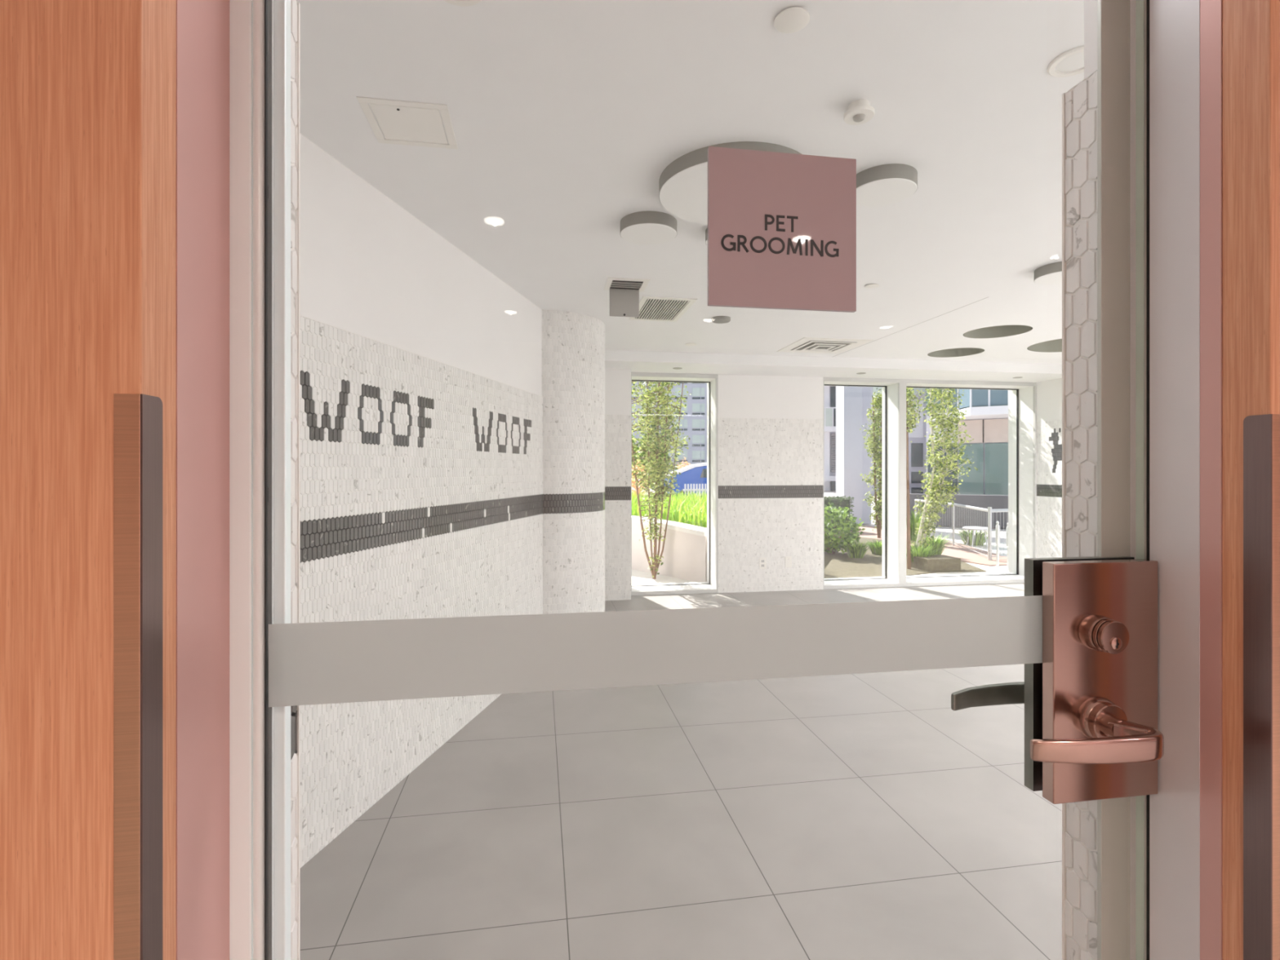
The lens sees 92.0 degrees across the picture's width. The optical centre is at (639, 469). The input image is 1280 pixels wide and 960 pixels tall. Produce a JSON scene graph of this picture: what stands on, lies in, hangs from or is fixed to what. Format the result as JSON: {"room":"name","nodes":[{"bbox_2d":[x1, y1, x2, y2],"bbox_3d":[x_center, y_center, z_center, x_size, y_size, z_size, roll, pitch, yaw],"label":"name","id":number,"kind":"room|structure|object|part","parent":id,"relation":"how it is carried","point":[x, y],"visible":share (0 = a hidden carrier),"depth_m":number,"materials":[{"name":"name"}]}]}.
{"room":"corridor","nodes":[
{"label":"corridor","id":0,"kind":"room"},
{"bbox_2d":[300,133,542,867],"bbox_3d":[-1.080,-0.055,2.307,0.158,2.620,3.747,0,0,11],"label":"wall","id":1,"kind":"structure","parent":0,"point":[421,398],"depth_m":2.47,"materials":[{"name":"white tile"}]},
{"bbox_2d":[604,368,631,600],"bbox_3d":[-0.716,0.105,6.164,1.179,2.300,0.602,0,0,-9],"label":"wall","id":2,"kind":"structure","parent":0,"point":[617,381],"depth_m":5.94,"materials":[{"name":"white paint"}]},
{"bbox_2d":[300,582,1062,959],"bbox_3d":[1.853,1.315,1.063,10.400,0.120,11.500,0,0,-9],"label":"floor","id":3,"kind":"structure","parent":0,"point":[851,816],"depth_m":2.13,"materials":[{"name":"grey tile"}]},
{"bbox_2d":[542,309,604,613],"bbox_3d":[-0.693,0.095,4.547,0.866,2.320,0.866,0,0,-9],"label":"column","id":4,"kind":"structure","parent":3,"relation":"on","point":[573,344],"depth_m":4.19,"materials":[{"name":"tile"}]},
{"bbox_2d":[706,374,823,592],"bbox_3d":[1.321,0.105,6.589,1.142,2.300,0.422,0,0,-9],"label":"wall pier","id":5,"kind":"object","parent":3,"relation":"on","point":[771,428],"visible":1,"depth_m":6.38,"materials":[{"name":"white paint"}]},
{"bbox_2d":[631,372,718,595],"bbox_3d":[0.319,0.133,6.404,0.900,2.245,0.384,0,0,-9],"label":"window","id":6,"kind":"structure","parent":5,"relation":"attached to","point":[711,586],"depth_m":6.34,"materials":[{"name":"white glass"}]},
{"bbox_2d":[759,557,765,568],"bbox_3d":[1.263,0.964,6.361,0.072,0.116,0.008,0,0,-9],"label":"wall outlet","id":7,"kind":"object","parent":5,"relation":"attached to","point":[762,560],"visible":1,"depth_m":6.36,"materials":[{"name":"white plastic"}]},
{"bbox_2d":[822,377,1036,589],"bbox_3d":[3.137,0.133,6.865,2.530,2.245,0.384,0,0,-9],"label":"window","id":8,"kind":"structure","parent":5,"relation":"attached to","point":[894,390],"depth_m":6.86,"materials":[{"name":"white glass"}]},
{"bbox_2d":[296,0,1084,364],"bbox_3d":[1.333,-1.065,3.309,8.100,0.001,4.900,0,0,-9],"label":"ceiling","id":9,"kind":"structure","parent":0,"point":[567,117],"depth_m":1.95,"materials":[{"name":"paint"}]},
{"bbox_2d":[355,96,457,149],"bbox_3d":[-0.707,-1.063,1.907,0.250,0.004,0.250,0,0,-9],"label":"access panel","id":10,"kind":"object","parent":9,"relation":"attached to","point":[402,122],"visible":1,"depth_m":1.89,"materials":[{"name":"white plastic"}]},
{"bbox_3d":[-0.707,-1.064,1.907,0.195,0.002,0.195,0,0,-9],"label":"door","id":11,"kind":"part","parent":10,"relation":"part of","materials":[{"name":"white plastic"}]},
{"bbox_2d":[443,0,481,6],"bbox_3d":[-0.401,-1.062,1.357,0.120,0.007,0.120,0,0,-9],"label":"recessed light","id":12,"kind":"object","parent":9,"relation":"in","point":[457,2],"visible":1,"depth_m":1.40,"materials":[{"name":"white plastic"}]},
{"bbox_2d":[604,277,649,317],"bbox_3d":[-0.079,-0.983,3.556,0.236,0.165,0.230,0,0,-9],"label":"ceiling hatch","id":13,"kind":"object","parent":9,"relation":"attached to","point":[624,292],"visible":1,"depth_m":3.63,"materials":[{"name":"white plastic"}]},
{"bbox_3d":[-0.079,-1.063,3.556,0.236,0.004,0.230,0,0,-9],"label":"frame","id":14,"kind":"part","parent":13,"relation":"part of","materials":[{"name":"white plastic"}]},
{"bbox_2d":[620,210,676,244],"bbox_3d":[0.037,-1.039,2.669,0.246,0.052,0.246,0,0,-9],"label":"drum","id":15,"kind":"object","parent":9,"relation":"attached to","point":[640,228],"visible":1,"depth_m":2.60,"materials":[{"name":"white plastic"}]},
{"bbox_2d":[629,296,697,321],"bbox_3d":[0.140,-1.062,4.114,0.344,0.007,0.584,0,0,-9],"label":"ceiling vent","id":16,"kind":"object","parent":9,"relation":"in","point":[651,308],"visible":0.98,"depth_m":4.07,"materials":[{"name":"white plastic"}]},
{"bbox_2d":[705,227,707,245],"bbox_3d":[0.387,-1.039,2.752,0.190,0.052,0.190,0,0,-9],"label":"drum","id":17,"kind":"object","parent":9,"relation":"attached to","point":[706,230],"visible":0.14,"depth_m":2.73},
{"bbox_2d":[711,315,730,323],"bbox_3d":[0.570,-1.053,4.346,0.132,0.024,0.132,0,0,-9],"label":"smoke detector","id":18,"kind":"object","parent":9,"relation":"attached to","point":[717,319],"visible":1,"depth_m":4.31,"materials":[{"name":"white plastic"}]},
{"bbox_2d":[658,141,801,224],"bbox_3d":[0.350,-1.039,2.286,0.560,0.052,0.560,0,0,-9],"label":"ceiling light","id":19,"kind":"object","parent":9,"relation":"attached to","point":[683,184],"visible":0.44,"depth_m":2.18,"materials":[{"name":"white plastic"}]},
{"bbox_2d":[773,7,809,33],"bbox_3d":[0.358,-1.061,1.458,0.082,0.008,0.082,0,0,-9],"label":"sprinkler cover","id":20,"kind":"object","parent":9,"relation":"attached to","point":[792,20],"visible":1,"depth_m":1.45,"materials":[{"name":"white plastic"}]},
{"bbox_2d":[776,337,873,353],"bbox_3d":[1.575,-1.055,5.321,0.600,0.020,0.600,0,0,-9],"label":"ceiling vent","id":21,"kind":"object","parent":9,"relation":"in","point":[806,344],"visible":1,"depth_m":5.27,"materials":[{"name":"white plastic"}]},
{"bbox_2d":[604,350,1062,382],"bbox_3d":[1.795,-1.167,6.364,6.200,0.395,1.020,0,0,-9],"label":"bulkhead","id":22,"kind":"object","parent":9,"relation":"attached to","point":[636,361],"visible":0.14,"depth_m":5.99,"materials":[{"name":"paint"}]},
{"bbox_2d":[843,99,875,124],"bbox_3d":[0.640,-1.042,1.807,0.086,0.045,0.086,0,0,-9],"label":"sensor","id":23,"kind":"object","parent":9,"relation":"attached to","point":[859,112],"visible":1,"depth_m":1.79,"materials":[{"name":"white plastic"}]},
{"bbox_2d":[864,283,879,288],"bbox_3d":[1.340,-1.061,3.571,0.080,0.008,0.080,0,0,-9],"label":"sprinkler cover","id":24,"kind":"object","parent":9,"relation":"attached to","point":[873,285],"visible":1,"depth_m":3.56,"materials":[{"name":"white plastic"}]},
{"bbox_2d":[856,163,917,206],"bbox_3d":[0.890,-1.039,2.269,0.234,0.052,0.234,0,0,-9],"label":"drum","id":25,"kind":"object","parent":9,"relation":"attached to","point":[886,184],"visible":0.79,"depth_m":2.21,"materials":[{"name":"white plastic"}]},
{"bbox_2d":[833,297,987,356],"bbox_3d":[1.984,-1.065,4.832,0.003,0.002,2.065,0,0,-9],"label":"trim","id":26,"kind":"structure","parent":9,"relation":"attached to","point":[987,297],"depth_m":4.48,"materials":[{"name":"white paint"}]},
{"bbox_2d":[927,347,984,357],"bbox_3d":[2.876,-1.145,5.634,0.468,0.160,0.468,0,0,-9],"label":"ceiling recess","id":27,"kind":"structure","parent":9,"relation":"attached to","point":[959,352],"depth_m":5.83,"materials":[{"name":"white paint"}]},
{"bbox_2d":[963,324,1032,338],"bbox_3d":[2.764,-1.145,4.786,0.472,0.160,0.472,0,0,-9],"label":"ceiling recess","id":28,"kind":"structure","parent":9,"relation":"attached to","point":[997,331],"depth_m":4.98,"materials":[{"name":"white paint"}]},
{"bbox_2d":[1026,338,1062,352],"bbox_3d":[3.711,-1.145,5.249,0.724,0.160,0.724,0,0,-9],"label":"ceiling recess","id":29,"kind":"structure","parent":9,"relation":"attached to","point":[1055,345],"depth_m":5.60,"materials":[{"name":"white paint"}]},
{"bbox_2d":[1034,261,1062,284],"bbox_3d":[2.228,-1.039,3.264,0.250,0.052,0.250,0,0,-9],"label":"drum","id":30,"kind":"object","parent":9,"relation":"attached to","point":[1051,273],"visible":0.51,"depth_m":3.24,"materials":[{"name":"white plastic"}]},
{"bbox_2d":[1047,45,1084,77],"bbox_3d":[1.135,-1.062,1.611,0.124,0.007,0.124,0,0,-9],"label":"recessed light","id":31,"kind":"object","parent":9,"relation":"in","point":[1070,63],"visible":0.7,"depth_m":1.62,"materials":[{"name":"white plastic"}]},
{"bbox_2d":[1008,377,1062,573],"bbox_3d":[4.966,-0.055,4.380,0.282,2.620,5.960,0,0,-9],"label":"wall","id":32,"kind":"structure","parent":0,"point":[1049,393],"depth_m":6.75,"materials":[{"name":"white paint"}]},
{"bbox_2d":[1048,427,1062,472],"bbox_3d":[4.464,-0.203,6.580,0.002,0.481,0.276,0,0,-9],"label":"picture","id":33,"kind":"object","parent":32,"relation":"attached to","point":[1055,433],"depth_m":6.63,"materials":[{"name":"black tile"}]},
{"bbox_2d":[1129,0,1146,959],"bbox_3d":[1.161,-0.055,0.802,8.950,2.620,0.128,0,0,-9],"label":"wall","id":34,"kind":"structure","parent":0,"point":[1132,2],"depth_m":0.74,"materials":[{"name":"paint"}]},
{"bbox_2d":[0,0,176,959],"bbox_3d":[-0.878,0.100,0.379,1.052,2.290,0.045,0,0,-9],"label":"door","id":35,"kind":"structure","parent":34,"relation":"in","point":[88,87],"depth_m":0.44,"materials":[{"name":"orange wood"}]},
{"bbox_3d":[-0.366,0.251,0.441,0.017,0.609,0.002,0,0,-9],"label":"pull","id":36,"kind":"part","parent":35,"relation":"part of","materials":[{"name":"orange metal"}]},
{"bbox_2d":[176,0,229,959],"bbox_3d":[-0.373,0.175,0.527,0.004,2.160,0.084,0,0,-9],"label":"door frame","id":37,"kind":"structure","parent":34,"relation":"attached to","point":[202,26],"depth_m":0.52,"materials":[{"name":"metal"}]},
{"bbox_2d":[252,0,264,959],"bbox_3d":[-0.355,0.186,0.579,0.014,2.130,0.014,0,0,-9],"label":"trim","id":38,"kind":"structure","parent":34,"relation":"attached to","point":[258,6],"depth_m":0.57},
{"bbox_2d":[229,0,290,959],"bbox_3d":[-0.360,0.185,0.588,0.042,2.140,0.033,0,0,-9],"label":"trim","id":39,"kind":"structure","parent":34,"relation":"attached to","point":[240,11],"depth_m":0.57,"materials":[{"name":"white metal"}]},
{"bbox_2d":[264,0,271,959],"bbox_3d":[-0.347,0.190,0.577,0.001,2.110,0.014,0,0,-9],"label":"door frame","id":40,"kind":"structure","parent":34,"relation":"attached to","point":[268,3],"depth_m":0.57,"materials":[{"name":"metal"}]},
{"bbox_2d":[295,2,300,959],"bbox_3d":[-0.357,0.385,0.642,0.006,1.740,0.003,0,0,-9],"label":"trim","id":41,"kind":"structure","parent":34,"relation":"attached to","point":[298,42],"depth_m":0.64,"materials":[{"name":"white plastic"}]},
{"bbox_2d":[290,0,1097,959],"bbox_3d":[1.959,0.385,1.001,6.730,1.740,0.051,0,0,-9],"label":"wall","id":42,"kind":"structure","parent":34,"relation":"attached to","point":[1081,100],"depth_m":0.76,"materials":[{"name":"tile"}]},
{"bbox_2d":[268,0,1164,959],"bbox_3d":[0.123,0.191,0.652,0.948,2.112,0.178,0,0,-9],"label":"door","id":43,"kind":"structure","parent":34,"relation":"in","point":[1083,630],"depth_m":0.67,"materials":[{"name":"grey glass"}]},
{"bbox_2d":[707,146,856,312],"bbox_3d":[0.150,-0.250,0.649,0.163,0.163,0.006,0,0,-9],"label":"sign","id":44,"kind":"object","parent":43,"relation":"attached to","point":[782,226],"visible":1,"depth_m":0.65,"materials":[{"name":"pink plastic"}]},
{"bbox_3d":[0.455,0.285,0.762,0.134,0.030,0.068,0,0,-9],"label":"lever","id":45,"kind":"part","parent":43,"relation":"part of","materials":[{"name":"black metal"}]},
{"bbox_3d":[0.467,0.284,0.652,0.146,0.027,0.068,0,0,-9],"label":"lever","id":46,"kind":"part","parent":43,"relation":"part of","materials":[{"name":"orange metal"}]},
{"bbox_3d":[0.122,0.191,0.653,0.948,2.112,0.010,0,0,-9],"label":"glass pane","id":47,"kind":"part","parent":43,"relation":"part of","materials":[{"name":"white"}]},
{"bbox_2d":[1062,93,1066,959],"bbox_3d":[0.548,0.385,0.797,0.006,1.740,0.003,0,0,-9],"label":"trim","id":48,"kind":"structure","parent":34,"relation":"attached to","point":[1064,128],"depth_m":0.80,"materials":[{"name":"white plastic"}]},
{"bbox_2d":[1084,0,1097,79],"bbox_3d":[0.102,-0.685,0.682,0.985,0.400,0.022,0,0,-9],"label":"trim","id":49,"kind":"structure","parent":34,"relation":"attached to","point":[1090,6],"depth_m":0.76,"materials":[{"name":"white paint"}]},
{"bbox_2d":[1097,0,1129,959],"bbox_3d":[0.570,0.185,0.745,0.040,2.140,0.006,0,0,-9],"label":"trim","id":50,"kind":"structure","parent":34,"relation":"attached to","point":[1113,15],"depth_m":0.74,"materials":[{"name":"metal"}]},
{"bbox_2d":[1146,0,1149,959],"bbox_3d":[0.596,0.175,0.723,0.005,2.160,0.004,0,0,-9],"label":"trim","id":51,"kind":"structure","parent":34,"relation":"attached to","point":[1147,1],"depth_m":0.72,"materials":[{"name":"metal"}]},
{"bbox_2d":[1149,0,1199,959],"bbox_3d":[0.601,0.175,0.693,0.006,2.160,0.055,0,0,-9],"label":"trim","id":52,"kind":"structure","parent":34,"relation":"attached to","point":[1174,24],"depth_m":0.69,"materials":[{"name":"white paint"}]},
{"bbox_2d":[1200,0,1222,959],"bbox_3d":[0.607,0.175,0.656,0.005,2.160,0.021,0,0,-9],"label":"trim","id":53,"kind":"structure","parent":34,"relation":"attached to","point":[1211,11],"depth_m":0.66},
{"bbox_2d":[1222,0,1279,959],"bbox_3d":[1.128,0.100,0.708,1.052,2.290,0.045,0,0,-9],"label":"door","id":54,"kind":"structure","parent":34,"relation":"in","point":[1251,28],"depth_m":0.62,"materials":[{"name":"orange wood"}]},
{"bbox_3d":[0.623,0.251,0.603,0.017,0.609,0.002,0,0,-9],"label":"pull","id":55,"kind":"part","parent":54,"relation":"part of","materials":[{"name":"orange metal"}]},
{"label":"outside","id":56,"kind":"structure","parent":0,"visible":0},
{"bbox_2d":[631,478,1006,543],"bbox_3d":[10.860,1.415,76.004,74.000,0.280,133.500,0,0,-9],"label":"ground","id":57,"kind":"structure","parent":56,"point":[832,493],"depth_m":13.02,"materials":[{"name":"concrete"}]},
{"bbox_2d":[631,433,639,488],"bbox_3d":[-0.596,-0.478,31.969,1.274,3.468,1.358,0,0,-9],"label":"shrub","id":58,"kind":"object","parent":57,"relation":"on","point":[633,440],"visible":0.08,"depth_m":31.81,"materials":[{"name":"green plant"}]},
{"bbox_2d":[631,460,650,497],"bbox_3d":[-0.048,0.452,24.011,0.913,1.662,0.830,0,0,-9],"label":"shrub","id":59,"kind":"object","parent":57,"relation":"on","point":[636,465],"visible":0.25,"depth_m":23.88,"materials":[{"name":"brown plant"}]},
{"bbox_2d":[637,433,656,492],"bbox_3d":[0.362,-0.471,33.967,1.264,3.454,1.298,0,0,-9],"label":"shrub","id":60,"kind":"object","parent":57,"relation":"on","point":[642,460],"visible":0.13,"depth_m":33.76,"materials":[{"name":"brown plant"}]},
{"bbox_2d":[655,429,670,485],"bbox_3d":[1.227,-0.508,35.951,1.212,3.705,1.245,0,0,-9],"label":"shrub","id":61,"kind":"object","parent":57,"relation":"on","point":[666,455],"visible":0.17,"depth_m":35.78,"materials":[{"name":"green plant"}]},
{"bbox_2d":[631,381,706,471],"bbox_3d":[1.844,-15.650,114.940,27.977,34.190,10.120,0,0,0],"label":"office tower","id":62,"kind":"structure","parent":57,"relation":"on","point":[694,424],"depth_m":109.99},
{"bbox_2d":[676,456,690,469],"bbox_3d":[2.030,0.332,27.999,0.776,1.848,0.885,0,0,43],"label":"shrub","id":63,"kind":"object","parent":57,"relation":"on","point":[686,462],"visible":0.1,"depth_m":27.96,"materials":[{"name":"brown plant"}]},
{"bbox_2d":[661,462,706,493],"bbox_3d":[2.977,0.505,21.877,4.396,1.540,1.760,0,0,-1],"label":"van","id":64,"kind":"object","parent":57,"relation":"on","point":[696,473],"visible":0.09,"depth_m":21.01,"materials":[{"name":"blue paint"}]},
{"bbox_2d":[664,484,706,498],"bbox_3d":[1.482,0.805,14.632,1.900,0.940,0.120,0,0,-9],"label":"picket fence","id":65,"kind":"object","parent":57,"relation":"on","point":[685,490],"visible":0.22,"depth_m":14.55,"materials":[{"name":"white wood"}]},
{"bbox_3d":[1.478,0.915,14.657,1.900,0.720,0.070,0,0,-9],"label":"board","id":66,"kind":"part","parent":65,"relation":"part of","materials":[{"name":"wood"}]},
{"bbox_3d":[1.521,0.480,14.613,1.030,0.050,0.030,0,0,-9],"label":"rail","id":67,"kind":"part","parent":65,"relation":"part of","materials":[{"name":"white wood"}]},
{"bbox_2d":[824,386,835,490],"bbox_3d":[10.925,-3.368,38.850,3.163,9.246,6.300,0,0,0],"label":"balcony building","id":68,"kind":"structure","parent":57,"relation":"on","point":[829,391],"depth_m":36.30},
{"bbox_3d":[10.259,-3.022,35.750,1.831,1.050,0.020,0,0,0],"label":"balustrade panel","id":69,"kind":"part","parent":68,"relation":"part of","materials":[{"name":"glass"}]},
{"bbox_3d":[11.612,-0.979,36.375,0.708,2.287,0.250,0,0,0],"label":"louvre panel","id":70,"kind":"part","parent":68,"relation":"part of","materials":[{"name":"grey metal"}]},
{"bbox_3d":[11.612,-3.697,36.460,0.708,2.400,0.080,0,0,0],"label":"balcony door","id":71,"kind":"part","parent":68,"relation":"part of","materials":[{"name":"grey glass"}]},
{"bbox_2d":[835,386,871,524],"bbox_3d":[4.957,-1.745,14.319,0.780,6.000,0.800,0,0,-3],"label":"building","id":72,"kind":"structure","parent":57,"relation":"on","point":[852,402],"depth_m":13.92,"materials":[{"name":"white paint"}]},
{"bbox_2d":[871,386,926,495],"bbox_3d":[12.503,-3.127,31.975,3.468,9.236,4.050,0,0,0],"label":"building","id":73,"kind":"structure","parent":57,"relation":"on","point":[917,447],"depth_m":29.95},
{"bbox_2d":[906,493,1008,528],"bbox_3d":[7.067,0.905,13.756,2.679,0.700,0.300,0,0,28],"label":"wall","id":74,"kind":"structure","parent":57,"relation":"on","point":[995,501],"depth_m":13.49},
{"bbox_2d":[926,388,1008,495],"bbox_3d":[15.339,-3.245,26.619,4.995,9.000,7.200,0,0,37],"label":"building","id":75,"kind":"structure","parent":57,"relation":"on","point":[986,420],"depth_m":25.48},
{"bbox_3d":[13.002,0.036,26.574,1.150,2.237,0.080,0,0,37],"label":"glass panel","id":76,"kind":"part","parent":75,"relation":"part of","materials":[{"name":"teal glass"}]},
{"bbox_3d":[13.022,-2.953,25.721,0.015,0.950,1.132,0,0,6],"label":"balustrade panel","id":77,"kind":"part","parent":75,"relation":"part of","materials":[{"name":"blue glass"}]},
{"bbox_3d":[12.929,-2.953,24.634,0.017,0.950,1.102,0,0,4],"label":"balustrade panel","id":78,"kind":"part","parent":75,"relation":"part of","materials":[{"name":"blue glass"}]},
{"bbox_3d":[13.877,0.036,25.916,0.918,2.237,0.080,0,0,37],"label":"glass panel","id":79,"kind":"part","parent":75,"relation":"part of","materials":[{"name":"teal glass"}]},
{"bbox_3d":[13.173,-2.953,23.950,0.631,0.950,0.030,0,0,28],"label":"balustrade panel","id":80,"kind":"part","parent":75,"relation":"part of","materials":[{"name":"blue glass"}]},
{"bbox_3d":[14.984,-1.593,25.097,3.733,0.962,0.060,0,0,37],"label":"beige panel","id":81,"kind":"part","parent":75,"relation":"part of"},
{"bbox_3d":[14.649,0.036,25.337,0.893,2.237,0.080,0,0,37],"label":"glass panel","id":82,"kind":"part","parent":75,"relation":"part of","materials":[{"name":"teal glass"}]},
{"bbox_3d":[13.737,-2.953,23.651,0.656,0.950,0.030,0,0,28],"label":"balustrade panel","id":83,"kind":"part","parent":75,"relation":"part of","materials":[{"name":"blue glass"}]},
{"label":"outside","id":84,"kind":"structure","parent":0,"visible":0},
{"bbox_2d":[824,537,986,577],"bbox_3d":[3.437,1.253,8.820,2.619,0.020,5.127,0,0,29],"label":"mulch","id":85,"kind":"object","parent":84,"point":[837,565],"visible":0.34,"depth_m":7.90,"materials":[{"name":"beige soil"}]},
{"bbox_2d":[824,502,865,554],"bbox_3d":[2.814,0.865,9.115,0.912,0.787,0.938,0,0,-9],"label":"shrub","id":86,"kind":"object","parent":85,"relation":"on","point":[831,540],"visible":0.74,"depth_m":8.91,"materials":[{"name":"green plant"}]},
{"bbox_2d":[837,539,871,558],"bbox_3d":[3.060,1.122,8.761,0.546,0.243,0.524,0,0,21],"label":"clump","id":87,"kind":"object","parent":85,"relation":"on","point":[855,551],"visible":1,"depth_m":8.67,"materials":[{"name":"green plant"}]},
{"bbox_2d":[862,539,882,555],"bbox_3d":[3.524,1.130,9.126,0.542,0.226,0.573,0,0,-9],"label":"clump","id":88,"kind":"object","parent":85,"relation":"on","point":[877,548],"visible":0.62,"depth_m":9.04,"materials":[{"name":"green plant"}]},
{"bbox_2d":[906,387,929,568],"bbox_3d":[3.393,-0.102,7.755,0.458,2.716,0.484,0,0,-9],"label":"slender tree","id":89,"kind":"object","parent":85,"relation":"on","point":[908,406],"visible":0.42,"depth_m":7.75,"materials":[{"name":"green plant"}]},
{"bbox_2d":[906,539,945,561],"bbox_3d":[3.585,1.068,7.920,0.639,0.351,0.607,0,0,-34],"label":"clump","id":90,"kind":"object","parent":85,"relation":"on","point":[923,552],"visible":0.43,"depth_m":7.81,"materials":[{"name":"green plant"}]},
{"bbox_2d":[912,533,951,555],"bbox_3d":[4.153,1.057,8.822,0.675,0.372,0.656,0,0,-9],"label":"clump","id":91,"kind":"object","parent":85,"relation":"on","point":[938,540],"visible":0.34,"depth_m":8.70,"materials":[{"name":"green plant"}]},
{"bbox_2d":[911,554,960,571],"bbox_3d":[3.704,1.175,7.755,0.450,0.160,0.350,0,0,-9],"label":"block","id":92,"kind":"object","parent":85,"relation":"on","point":[941,562],"visible":0.79,"depth_m":7.60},
{"bbox_2d":[911,387,977,549],"bbox_3d":[3.966,-0.113,8.106,0.774,2.744,0.677,0,0,12],"label":"slender tree","id":93,"kind":"object","parent":85,"relation":"on","point":[933,492],"visible":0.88,"depth_m":8.06,"materials":[{"name":"green plant"}]},
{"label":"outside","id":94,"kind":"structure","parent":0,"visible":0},
{"bbox_2d":[835,525,1007,565],"bbox_3d":[4.229,1.249,10.796,2.767,0.020,5.540,0,0,-9],"label":"path","id":95,"kind":"structure","parent":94,"point":[966,555],"depth_m":9.18,"materials":[{"name":"beige concrete"}]},
{"bbox_2d":[824,495,854,531],"bbox_3d":[3.851,0.913,12.602,0.892,0.769,0.586,0,0,-9],"label":"hedge","id":96,"kind":"object","parent":95,"relation":"on","point":[838,501],"visible":0.23,"depth_m":12.42,"materials":[{"name":"green plant"}]},
{"bbox_2d":[859,387,882,537],"bbox_3d":[4.308,-0.117,11.184,0.587,2.749,0.687,0,0,-44],"label":"slender tree","id":97,"kind":"object","parent":95,"relation":"on","point":[877,458],"visible":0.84,"depth_m":11.19,"materials":[{"name":"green plant"}]},
{"bbox_2d":[906,510,926,541],"bbox_3d":[4.850,0.943,10.801,0.636,0.624,0.625,0,0,34],"label":"clump","id":98,"kind":"object","parent":95,"relation":"on","point":[913,520],"visible":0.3,"depth_m":10.72,"materials":[{"name":"green plant"}]},
{"bbox_2d":[914,498,1008,559],"bbox_3d":[5.348,0.885,10.015,1.628,0.740,2.902,0,0,-9],"label":"railing","id":99,"kind":"object","parent":95,"relation":"on","point":[989,510],"visible":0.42,"depth_m":9.08,"materials":[{"name":"metal"}]},
{"bbox_3d":[5.093,0.905,11.427,0.030,0.700,0.032,0,0,-9],"label":"post","id":100,"kind":"part","parent":99,"relation":"part of","materials":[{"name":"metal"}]},
{"bbox_3d":[5.096,0.905,10.052,0.030,0.700,0.032,0,0,-9],"label":"post","id":101,"kind":"part","parent":99,"relation":"part of","materials":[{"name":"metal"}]},
{"bbox_3d":[5.352,0.565,10.015,1.620,0.044,2.877,0,0,-9],"label":"rail","id":102,"kind":"part","parent":99,"relation":"part of","materials":[{"name":"metal"}]},
{"bbox_3d":[4.799,0.885,8.481,0.050,0.740,0.052,0,0,-9],"label":"post","id":103,"kind":"part","parent":99,"relation":"part of","materials":[{"name":"metal"}]},
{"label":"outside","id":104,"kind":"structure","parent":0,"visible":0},
{"bbox_2d":[631,542,1008,584],"bbox_3d":[1.915,1.265,8.420,12.500,0.020,3.000,0,0,-9],"label":"paving","id":105,"kind":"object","parent":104,"point":[637,576],"visible":0.06,"depth_m":7.47,"materials":[{"name":"white concrete"}]},
{"bbox_2d":[631,381,691,578],"bbox_3d":[0.225,-0.185,7.079,0.844,2.888,0.747,0,0,-42],"label":"slender tree","id":106,"kind":"object","parent":105,"relation":"on","point":[655,451],"visible":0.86,"depth_m":7.07,"materials":[{"name":"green plant"}]},
{"bbox_2d":[631,515,706,582],"bbox_3d":[-0.657,0.905,8.121,3.990,0.700,0.602,0,0,36],"label":"wall","id":107,"kind":"structure","parent":105,"relation":"on","point":[684,554],"depth_m":7.20,"materials":[{"name":"concrete"}]},
{"bbox_2d":[955,528,995,546],"bbox_3d":[5.583,1.102,10.341,0.783,0.306,0.801,0,0,-9],"label":"clump","id":108,"kind":"object","parent":105,"relation":"on","point":[979,536],"visible":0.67,"depth_m":10.21,"materials":[{"name":"green plant"}]},
{"bbox_2d":[962,526,987,546],"bbox_3d":[5.530,1.103,10.146,0.420,0.306,0.420,0,0,-9],"label":"outdoor table","id":109,"kind":"object","parent":105,"relation":"on","point":[978,528],"visible":0.59,"depth_m":10.06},
{"bbox_3d":[5.420,1.115,10.059,0.059,0.283,0.019,0,0,-38],"label":"leg","id":110,"kind":"part","parent":109,"relation":"part of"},
{"bbox_2d":[995,520,999,568],"bbox_3d":[4.552,0.955,7.867,0.052,0.600,0.052,0,0,-9],"label":"bollard","id":111,"kind":"object","parent":105,"relation":"on","point":[997,526],"visible":1,"depth_m":7.85,"materials":[{"name":"metal"}]},
{"bbox_2d":[1005,522,1008,571],"bbox_3d":[4.556,0.955,7.645,0.052,0.600,0.052,0,0,-9],"label":"bollard","id":112,"kind":"object","parent":105,"relation":"on","point":[1006,531],"visible":0.45,"depth_m":7.64,"materials":[{"name":"metal"}]},
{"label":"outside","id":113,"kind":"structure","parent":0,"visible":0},
{"bbox_3d":[0.882,1.015,10.085,7.000,0.520,6.380,0,0,-9],"label":"terrace","id":114,"kind":"object","parent":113,"visible":0},
{"bbox_2d":[631,488,826,528],"bbox_3d":[0.264,0.543,8.883,3.394,0.443,4.151,0,0,-9],"label":"grass","id":115,"kind":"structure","parent":114,"relation":"on","point":[687,510],"depth_m":8.16,"materials":[{"name":"green plant"}]}
]}

